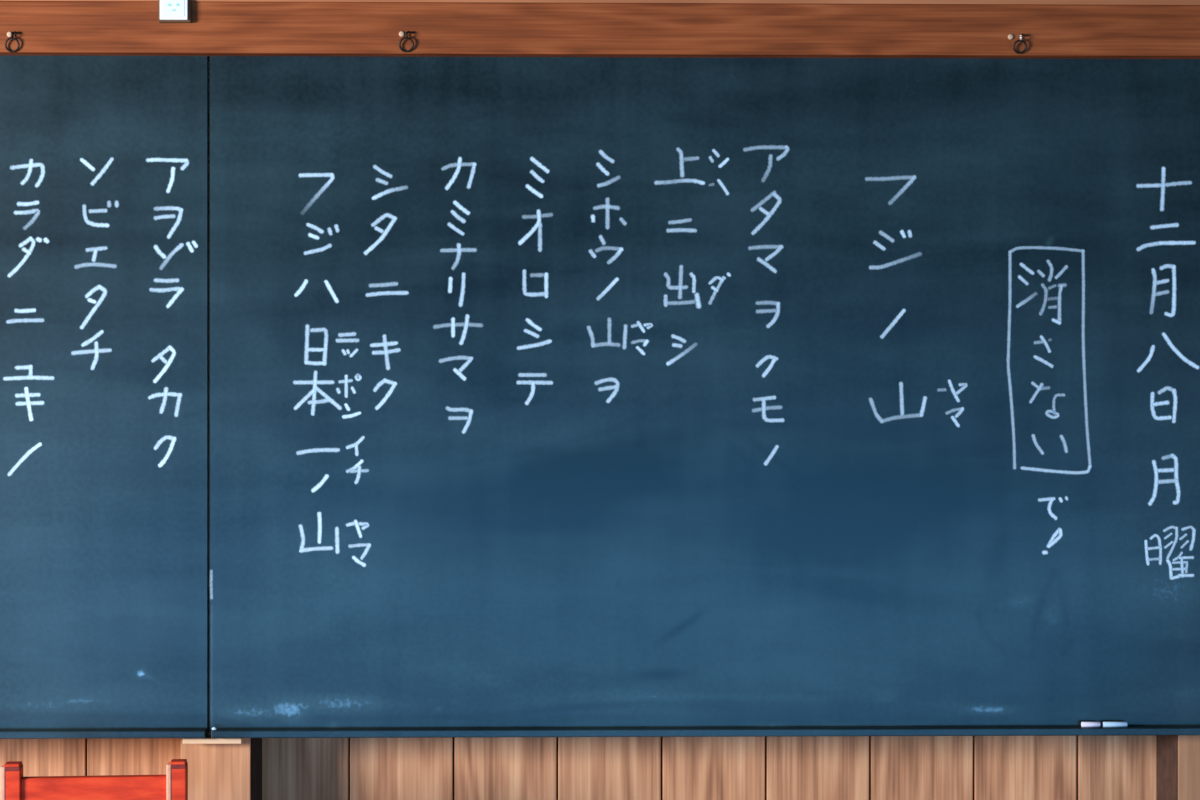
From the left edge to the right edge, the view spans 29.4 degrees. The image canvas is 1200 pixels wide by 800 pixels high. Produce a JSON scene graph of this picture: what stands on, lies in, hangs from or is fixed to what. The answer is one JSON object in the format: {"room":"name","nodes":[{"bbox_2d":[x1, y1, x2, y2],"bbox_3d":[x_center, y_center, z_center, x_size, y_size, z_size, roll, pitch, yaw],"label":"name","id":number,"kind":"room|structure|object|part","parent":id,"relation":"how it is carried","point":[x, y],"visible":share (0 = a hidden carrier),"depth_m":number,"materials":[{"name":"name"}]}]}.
{"room":"school classroom","nodes":[
{"label":"school classroom","id":0,"kind":"room"},
{"bbox_2d":[0,735,1155,799],"bbox_3d":[-0.008,-0.110,4.211,6.408,2.900,0.100,0,0,-1],"label":"wall","id":1,"kind":"structure","parent":0,"point":[793,767],"depth_m":4.16,"materials":[{"name":"beige wood"}]},
{"bbox_2d":[183,736,243,743],"bbox_3d":[-0.676,0.594,3.992,0.102,0.009,0.034,0,0,-1],"label":"cleat","id":2,"kind":"object","parent":1,"relation":"attached to","point":[208,740],"visible":0.8,"depth_m":3.98,"materials":[{"name":"brown wood"}]},
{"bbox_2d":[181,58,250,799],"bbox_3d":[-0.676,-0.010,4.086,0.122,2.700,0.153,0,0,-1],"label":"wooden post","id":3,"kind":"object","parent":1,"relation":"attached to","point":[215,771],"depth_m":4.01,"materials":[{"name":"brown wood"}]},
{"bbox_2d":[251,738,261,799],"bbox_3d":[-0.614,0.887,4.081,0.003,0.905,0.135,0,0,-1],"label":"trim","id":4,"kind":"structure","parent":1,"relation":"attached to","point":[256,743],"depth_m":4.07,"materials":[{"name":"brown wood"}]},
{"bbox_2d":[0,1,1199,58],"bbox_3d":[0.000,-0.645,3.994,6.400,0.089,0.058,0,0,-1],"label":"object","id":5,"kind":"structure","parent":1,"relation":"attached to","point":[46,28],"depth_m":3.97,"materials":[{"name":"brown wood"}]},
{"bbox_2d":[5,31,20,52],"bbox_3d":[-1.014,-0.618,3.941,0.024,0.036,0.017,0,0,22],"label":"ring hook","id":6,"kind":"object","parent":5,"relation":"attached to","point":[9,34],"visible":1,"depth_m":3.94,"materials":[{"name":"black metal"}]},
{"bbox_2d":[0,55,208,738],"bbox_3d":[-1.262,-0.013,3.970,1.155,1.199,0.048,0,0,-1],"label":"blackboard","id":7,"kind":"object","parent":5,"relation":"attached to","point":[104,160],"visible":1,"depth_m":3.98,"materials":[{"name":"stone"}]},
{"bbox_2d":[158,0,190,22],"bbox_3d":[-0.734,-0.693,3.943,0.055,0.082,0.015,0,0,-1],"label":"wall plate","id":8,"kind":"object","parent":5,"relation":"attached to","point":[169,11],"visible":1,"depth_m":3.94,"materials":[{"name":"white plastic"}]},
{"bbox_2d":[399,31,414,51],"bbox_3d":[-0.335,-0.621,3.954,0.028,0.037,0.017,0,0,-1],"label":"ring hook","id":9,"kind":"object","parent":5,"relation":"attached to","point":[401,33],"visible":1,"depth_m":3.95,"materials":[{"name":"black metal"}]},
{"bbox_2d":[210,56,1199,737],"bbox_3d":[0.578,-0.013,4.006,2.522,1.199,0.048,0,0,-1],"label":"blackboard","id":10,"kind":"object","parent":5,"relation":"attached to","point":[549,396],"visible":1,"depth_m":4.00,"materials":[{"name":"stone"}]},
{"bbox_2d":[1081,722,1100,726],"bbox_3d":[0.860,0.569,4.002,0.033,0.009,0.009,0,0,-1],"label":"stick","id":11,"kind":"object","parent":10,"relation":"on","point":[1083,724],"visible":1,"depth_m":4.00,"materials":[{"name":"white"}]},
{"bbox_2d":[1102,722,1127,726],"bbox_3d":[0.903,0.569,4.003,0.042,0.009,0.009,0,0,-1],"label":"stick","id":12,"kind":"object","parent":10,"relation":"on","point":[1105,724],"visible":1,"depth_m":4.00,"materials":[{"name":"blue"}]},
{"bbox_2d":[1008,34,1027,53],"bbox_3d":[0.727,-0.620,3.977,0.034,0.035,0.016,0,0,21],"label":"ring hook","id":13,"kind":"object","parent":5,"relation":"attached to","point":[1010,36],"visible":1,"depth_m":3.97,"materials":[{"name":"metal"}]},
{"bbox_2d":[0,0,1199,4],"bbox_3d":[0.000,-0.714,3.993,6.400,0.050,0.060,0,0,-1],"label":"trim","id":14,"kind":"structure","parent":1,"relation":"attached to","point":[979,2],"depth_m":3.97,"materials":[{"name":"orange wood"}]},
{"bbox_2d":[1156,735,1177,799],"bbox_3d":[1.021,0.887,4.114,0.003,0.905,0.134,0,0,-1],"label":"trim","id":15,"kind":"structure","parent":1,"relation":"attached to","point":[1166,745],"depth_m":4.11,"materials":[{"name":"brown wood"}]},
{"bbox_2d":[1178,735,1199,799],"bbox_3d":[1.085,-0.010,4.121,0.124,2.700,0.153,0,0,-1],"label":"trim","id":16,"kind":"structure","parent":1,"relation":"attached to","point":[1188,745],"depth_m":4.04,"materials":[{"name":"brown wood"}]},
{"bbox_3d":[0.036,1.355,2.211,6.400,0.030,3.898,0,0,-1],"label":"floor","id":17,"kind":"structure","parent":0,"visible":0},
{"bbox_2d":[0,759,187,799],"bbox_3d":[-0.798,0.962,3.523,0.300,0.757,0.357,0,0,-5],"label":"wooden chair","id":18,"kind":"object","parent":17,"relation":"on","point":[173,785],"visible":1,"depth_m":3.68,"materials":[{"name":"red paint"}]},
{"bbox_3d":[-0.944,0.965,3.673,0.028,0.750,0.032,0,0,-5],"label":"post","id":19,"kind":"part","parent":18,"relation":"part of","materials":[{"name":"red paint"}]},
{"bbox_3d":[-0.813,0.650,3.684,0.237,0.085,0.020,0,0,-5],"label":"rail","id":20,"kind":"part","parent":18,"relation":"part of","materials":[{"name":"red paint"}]},
{"bbox_3d":[-0.682,0.965,3.696,0.028,0.750,0.032,0,0,-5],"label":"post","id":21,"kind":"part","parent":18,"relation":"part of","materials":[{"name":"red paint"}]}
]}

